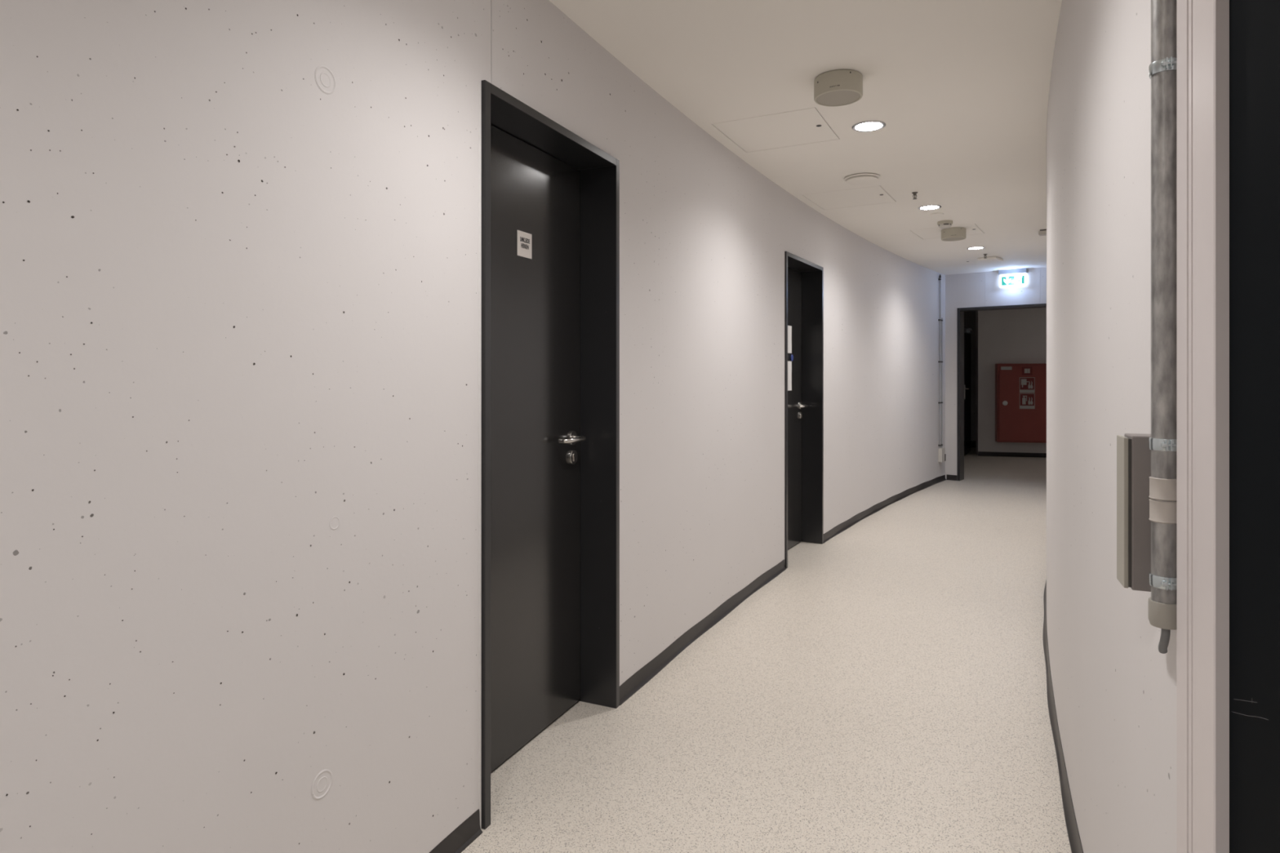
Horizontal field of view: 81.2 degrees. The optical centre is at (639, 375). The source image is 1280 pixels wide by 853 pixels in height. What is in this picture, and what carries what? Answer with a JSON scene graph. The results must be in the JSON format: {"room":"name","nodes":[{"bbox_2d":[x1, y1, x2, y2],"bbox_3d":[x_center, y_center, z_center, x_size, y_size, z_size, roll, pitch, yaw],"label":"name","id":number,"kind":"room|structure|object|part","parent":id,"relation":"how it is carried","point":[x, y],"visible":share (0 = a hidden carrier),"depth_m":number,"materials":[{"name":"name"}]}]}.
{"room":"building corridor","nodes":[
{"label":"building corridor","id":0,"kind":"room"},
{"bbox_2d":[0,0,945,852],"bbox_3d":[0.310,0.018,3.160,1.077,2.605,15.008,0,0,26],"label":"wall","id":1,"kind":"structure","parent":0,"point":[240,241],"depth_m":1.62,"materials":[{"name":"paint"}]},
{"bbox_2d":[429,808,482,852],"bbox_3d":[-1.511,1.286,-0.788,0.163,0.068,6.250,0,0,18],"label":"baseboard","id":2,"kind":"structure","parent":1,"relation":"attached to","point":[469,830],"depth_m":2.08,"materials":[{"name":"black plastic"}]},
{"bbox_2d":[481,80,619,829],"bbox_3d":[-0.362,0.231,2.617,0.212,2.178,0.892,0,0,24],"label":"door","id":3,"kind":"structure","parent":1,"relation":"in","point":[550,319],"depth_m":2.77,"materials":[{"name":"black metal"}]},
{"bbox_2d":[516,230,531,258],"bbox_3d":[-0.408,-0.462,2.642,0.003,0.089,0.092,0,0,24],"label":"door sign","id":4,"kind":"object","parent":3,"relation":"attached to","point":[523,239],"visible":1,"depth_m":2.63,"materials":[{"name":"white plastic"}]},
{"bbox_3d":[-0.261,0.248,2.875,0.063,0.019,0.154,0,0,24],"label":"lever","id":5,"kind":"part","parent":3,"relation":"part of","materials":[{"name":"silver metal"}]},
{"bbox_3d":[-0.264,0.248,2.950,0.015,0.057,0.057,0,0,24],"label":"handle","id":6,"kind":"part","parent":3,"relation":"part of","materials":[{"name":"silver metal"}]},
{"bbox_2d":[619,559,786,705],"bbox_3d":[0.441,1.286,4.038,0.037,0.068,2.354,0,0,27],"label":"baseboard","id":7,"kind":"structure","parent":1,"relation":"attached to","point":[630,686],"depth_m":3.68,"materials":[{"name":"black plastic"}]},
{"bbox_2d":[784,251,823,568],"bbox_3d":[1.127,0.237,5.526,0.212,2.166,0.886,0,0,30],"label":"door","id":8,"kind":"structure","parent":1,"relation":"in","point":[803,278],"depth_m":5.84,"materials":[{"name":"black metal"}]},
{"bbox_2d":[787,360,791,391],"bbox_3d":[1.077,0.005,5.546,0.002,0.222,0.300,0,0,30],"label":"paper notice","id":9,"kind":"object","parent":8,"relation":"attached to","point":[789,362],"visible":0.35,"depth_m":5.64,"materials":[{"name":"white paper"}]},
{"bbox_2d":[787,325,791,353],"bbox_3d":[1.077,-0.270,5.546,0.002,0.207,0.300,0,0,30],"label":"paper notice","id":10,"kind":"object","parent":8,"relation":"attached to","point":[789,327],"visible":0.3,"depth_m":5.64,"materials":[{"name":"white paper"}]},
{"bbox_3d":[1.257,0.240,5.783,0.063,0.019,0.154,0,0,30],"label":"lever","id":11,"kind":"part","parent":8,"relation":"part of","materials":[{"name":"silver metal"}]},
{"bbox_2d":[823,475,946,543],"bbox_3d":[2.615,1.286,7.658,0.089,0.068,4.294,0,0,34],"label":"baseboard","id":12,"kind":"structure","parent":1,"relation":"attached to","point":[852,521],"depth_m":7.24,"materials":[{"name":"black plastic"}]},
{"bbox_2d":[937,274,941,448],"bbox_3d":[3.695,-0.170,9.196,0.031,2.140,0.038,0,0,37],"label":"conduit pipe","id":13,"kind":"object","parent":1,"relation":"attached to","point":[940,277],"visible":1,"depth_m":9.19,"materials":[{"name":"grey metal"}]},
{"bbox_2d":[937,447,946,462],"bbox_3d":[3.735,0.985,9.232,0.050,0.170,0.147,0,0,37],"label":"box","id":14,"kind":"object","parent":1,"relation":"attached to","point":[941,455],"visible":0.98,"depth_m":9.18,"materials":[{"name":"white plastic"}]},
{"bbox_2d":[941,317,942,448],"bbox_3d":[3.744,0.095,9.263,0.027,1.610,0.036,0,0,37],"label":"conduit pipe","id":15,"kind":"object","parent":1,"relation":"attached to","point":[941,317],"visible":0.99,"depth_m":9.25,"materials":[{"name":"grey metal"}]},
{"bbox_2d":[461,447,1071,852],"bbox_3d":[2.500,1.380,4.500,21.000,0.120,27.000,0,0,0],"label":"floor","id":16,"kind":"structure","parent":0,"point":[885,691],"depth_m":2.84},
{"bbox_2d":[549,0,1062,275],"bbox_3d":[2.500,-1.365,4.500,21.000,0.200,27.000,0,0,0],"label":"ceiling","id":17,"kind":"structure","parent":0,"point":[959,89],"depth_m":3.30,"materials":[{"name":"paint"}]},
{"bbox_2d":[712,106,839,151],"bbox_3d":[0.715,-1.270,3.882,0.518,0.014,0.534,0,0,27],"label":"access panel","id":18,"kind":"object","parent":17,"relation":"attached to","point":[806,126],"visible":0.99,"depth_m":3.86,"materials":[{"name":"white paint"}]},
{"bbox_2d":[813,69,862,106],"bbox_3d":[0.845,-1.222,3.182,0.201,0.086,0.201,0,0,0],"label":"ceiling speaker","id":19,"kind":"object","parent":17,"relation":"attached to","point":[837,87],"visible":1,"depth_m":3.12,"materials":[{"name":"grey plastic"}]},
{"bbox_2d":[817,90,859,105],"bbox_3d":[0.845,-1.183,3.182,0.178,0.003,0.178,0,0,0],"label":"grille","id":20,"kind":"object","parent":19,"relation":"attached to","point":[824,97],"depth_m":3.18,"materials":[{"name":"white plastic"}]},
{"bbox_2d":[803,185,895,209],"bbox_3d":[1.503,-1.270,5.342,0.526,0.014,0.540,0,0,30],"label":"access panel","id":21,"kind":"object","parent":17,"relation":"attached to","point":[877,194],"visible":1,"depth_m":5.33,"materials":[{"name":"white paint"}]},
{"bbox_2d":[844,173,879,185],"bbox_3d":[1.418,-1.252,4.770,0.220,0.027,0.220,0,0,0],"label":"round cover","id":22,"kind":"object","parent":17,"relation":"attached to","point":[860,179],"visible":1,"depth_m":4.72,"materials":[{"name":"white paint"}]},
{"bbox_2d":[852,120,885,132],"bbox_3d":[1.160,-1.263,3.787,0.164,0.006,0.164,0,0,0],"label":"recessed light","id":23,"kind":"object","parent":17,"relation":"in","point":[871,125],"visible":1,"depth_m":3.79,"materials":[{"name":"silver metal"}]},
{"bbox_2d":[855,122,882,130],"bbox_3d":[1.160,-1.264,3.787,0.133,0.001,0.133,0,0,0],"label":"diffuser","id":24,"kind":"object","parent":23,"relation":"attached to","point":[859,126],"depth_m":3.79,"materials":[{"name":"white plastic"}]},
{"bbox_2d":[911,191,917,199],"bbox_3d":[1.902,-1.242,5.168,0.040,0.046,0.040,0,0,0],"label":"sprinkler head","id":25,"kind":"object","parent":17,"relation":"attached to","point":[914,193],"visible":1,"depth_m":5.16},
{"bbox_2d":[918,204,941,209],"bbox_3d":[2.180,-1.263,5.621,0.164,0.006,0.164,0,0,0],"label":"recessed light","id":26,"kind":"object","parent":17,"relation":"in","point":[926,206],"visible":1,"depth_m":5.62,"materials":[{"name":"white plastic"}]},
{"bbox_2d":[920,205,938,208],"bbox_3d":[2.180,-1.264,5.621,0.133,0.001,0.133,0,0,0],"label":"diffuser","id":27,"kind":"object","parent":26,"relation":"attached to","point":[922,206],"depth_m":5.62,"materials":[{"name":"white plastic"}]},
{"bbox_2d":[928,213,943,216],"bbox_3d":[2.330,-1.261,5.871,0.110,0.008,0.110,0,0,0],"label":"blank plate","id":28,"kind":"object","parent":17,"relation":"attached to","point":[932,214],"visible":1,"depth_m":5.86,"materials":[{"name":"white paint"}]},
{"bbox_2d":[937,220,952,228],"bbox_3d":[2.511,-1.238,6.147,0.120,0.054,0.120,0,0,0],"label":"smoke detector","id":29,"kind":"object","parent":17,"relation":"attached to","point":[942,224],"visible":1,"depth_m":6.11,"materials":[{"name":"white plastic"}]},
{"bbox_2d":[911,223,983,239],"bbox_3d":[2.714,-1.270,6.588,0.518,0.014,0.518,0,0,33],"label":"access panel","id":30,"kind":"object","parent":17,"relation":"attached to","point":[971,228],"visible":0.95,"depth_m":6.57,"materials":[{"name":"white paint"}]},
{"bbox_2d":[919,257,976,267],"bbox_3d":[3.480,-1.270,8.432,0.503,0.014,0.495,0,0,36],"label":"access panel","id":31,"kind":"object","parent":17,"relation":"attached to","point":[958,261],"visible":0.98,"depth_m":8.44,"materials":[{"name":"white paint"}]},
{"bbox_2d":[941,226,966,240],"bbox_3d":[2.719,-1.222,6.475,0.201,0.086,0.201,0,0,0],"label":"ceiling speaker","id":32,"kind":"object","parent":17,"relation":"attached to","point":[954,233],"visible":0.98,"depth_m":6.40,"materials":[{"name":"grey plastic"}]},
{"bbox_2d":[942,237,964,240],"bbox_3d":[2.719,-1.183,6.475,0.178,0.003,0.178,0,0,0],"label":"grille","id":33,"kind":"object","parent":32,"relation":"attached to","point":[943,238],"depth_m":6.47,"materials":[{"name":"white plastic"}]},
{"bbox_2d":[966,246,984,249],"bbox_3d":[3.336,-1.263,7.419,0.164,0.006,0.164,0,0,0],"label":"recessed light","id":34,"kind":"object","parent":17,"relation":"in","point":[972,247],"visible":1,"depth_m":7.41,"materials":[{"name":"white plastic"}]},
{"bbox_2d":[977,256,1003,262],"bbox_3d":[3.785,-1.250,8.067,0.187,0.026,0.251,0,0,42],"label":"ceiling vent","id":35,"kind":"object","parent":17,"relation":"in","point":[991,259],"visible":0.99,"depth_m":8.02,"materials":[{"name":"white paint"}]},
{"bbox_2d":[1038,229,1046,235],"bbox_3d":[3.536,-1.242,6.491,0.120,0.045,0.080,0,0,34],"label":"emergency light","id":36,"kind":"object","parent":17,"relation":"attached to","point":[1042,232],"visible":0.48,"depth_m":6.48,"materials":[{"name":"white plastic"}]},
{"bbox_2d":[964,311,975,440],"bbox_3d":[5.950,0.018,13.797,2.013,2.605,0.200,0,0,14],"label":"wall","id":37,"kind":"structure","parent":0,"point":[970,316],"depth_m":13.66,"materials":[{"name":"paint"}]},
{"bbox_2d":[970,440,975,447],"bbox_3d":[5.923,1.260,13.694,2.013,0.120,0.017,0,0,14],"label":"baseboard","id":38,"kind":"structure","parent":37,"relation":"attached to","point":[972,442],"depth_m":13.65,"materials":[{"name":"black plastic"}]},
{"bbox_2d":[945,266,1046,480],"bbox_3d":[4.474,0.018,9.052,1.960,2.605,0.160,0,0,38],"label":"wall","id":39,"kind":"structure","parent":0,"point":[982,289],"depth_m":9.33,"materials":[{"name":"paint"}]},
{"bbox_2d":[946,474,956,480],"bbox_3d":[3.915,1.287,9.378,0.125,0.066,0.017,0,0,38],"label":"baseboard","id":40,"kind":"structure","parent":39,"relation":"attached to","point":[953,477],"depth_m":9.38,"materials":[{"name":"black plastic"}]},
{"bbox_2d":[957,303,1046,480],"bbox_3d":[4.480,0.240,9.056,1.154,2.159,0.197,0,0,38],"label":"door frame","id":41,"kind":"structure","parent":39,"relation":"in","point":[961,311],"depth_m":9.33,"materials":[{"name":"black metal"}]},
{"bbox_2d":[998,267,1027,287],"bbox_3d":[4.455,-1.162,8.921,0.304,0.204,0.070,0,0,38],"label":"exit sign","id":42,"kind":"object","parent":39,"relation":"attached to","point":[1015,277],"visible":1,"depth_m":8.91,"materials":[{"name":"white plastic"}]},
{"bbox_3d":[4.455,-1.137,8.922,0.290,0.153,0.008,0,0,38],"label":"light panel","id":43,"kind":"part","parent":42,"relation":"part of","materials":[{"name":"white plastic"}]},
{"bbox_2d":[975,307,1046,455],"bbox_3d":[7.587,0.018,11.779,4.200,2.605,0.200,0,0,15],"label":"wall","id":44,"kind":"structure","parent":0,"point":[1019,335],"depth_m":12.14,"materials":[{"name":"paint"}]},
{"bbox_2d":[977,451,1046,457],"bbox_3d":[7.560,1.285,11.676,4.200,0.070,0.017,0,0,15],"label":"baseboard","id":45,"kind":"structure","parent":44,"relation":"attached to","point":[980,453],"depth_m":12.08,"materials":[{"name":"black plastic"}]},
{"bbox_2d":[995,363,1046,443],"bbox_3d":[6.226,0.445,11.933,0.980,1.260,0.196,0,0,15],"label":"cabinet","id":46,"kind":"object","parent":44,"relation":"attached to","point":[1020,388],"visible":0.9,"depth_m":11.89,"materials":[{"name":"red metal"}]},
{"bbox_2d":[1046,0,1176,852],"bbox_3d":[2.400,0.018,3.101,1.232,2.605,15.898,0,0,27],"label":"wall","id":47,"kind":"structure","parent":0,"point":[1114,691],"depth_m":1.69,"materials":[{"name":"paint"}]},
{"bbox_2d":[1042,580,1083,852],"bbox_3d":[3.358,1.286,5.615,0.449,0.068,10.517,0,0,32],"label":"baseboard","id":48,"kind":"structure","parent":47,"relation":"attached to","point":[1073,832],"depth_m":2.50,"materials":[{"name":"black plastic"}]},
{"bbox_2d":[1116,433,1151,591],"bbox_3d":[0.776,0.209,1.149,0.062,0.234,0.058,0,0,23],"label":"junction box","id":49,"kind":"object","parent":47,"relation":"attached to","point":[1133,451],"visible":0.72,"depth_m":1.13,"materials":[{"name":"beige paint"}]},
{"bbox_2d":[1147,0,1176,630],"bbox_3d":[0.756,-0.451,1.074,0.040,1.627,0.045,0,0,23],"label":"pipe","id":50,"kind":"object","parent":47,"relation":"attached to","point":[1162,605],"visible":0.87,"depth_m":1.06,"materials":[{"name":"metal"}]},
{"bbox_2d":[1158,628,1170,653],"bbox_3d":[0.755,0.379,1.075,0.012,0.047,0.019,0,0,13],"label":"cable","id":51,"kind":"object","parent":50,"relation":"hanging from","point":[1165,633],"visible":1,"depth_m":1.07,"materials":[{"name":"grey plastic"}]},
{"bbox_2d":[1176,0,1279,852],"bbox_3d":[0.564,0.197,0.485,0.079,2.247,1.165,0,0,22],"label":"door frame","id":52,"kind":"structure","parent":47,"relation":"in","point":[1228,51],"depth_m":0.88,"materials":[{"name":"white paint"}]},
{"bbox_3d":[0.564,0.197,0.485,0.079,2.247,1.165,0,0,22],"label":"frame","id":53,"kind":"part","parent":52,"relation":"part of","materials":[{"name":"white paint"}]},
{"bbox_3d":[4.442,0.018,10.917,1.437,2.605,2.474,0,0,0],"label":"wall","id":54,"kind":"structure","parent":0,"visible":0},
{"bbox_2d":[964,326,972,456],"bbox_3d":[5.490,0.261,12.465,0.130,2.102,1.046,0,0,30],"label":"door","id":55,"kind":"structure","parent":54,"relation":"in","point":[967,331],"depth_m":12.39,"materials":[{"name":"black metal"}]}
]}

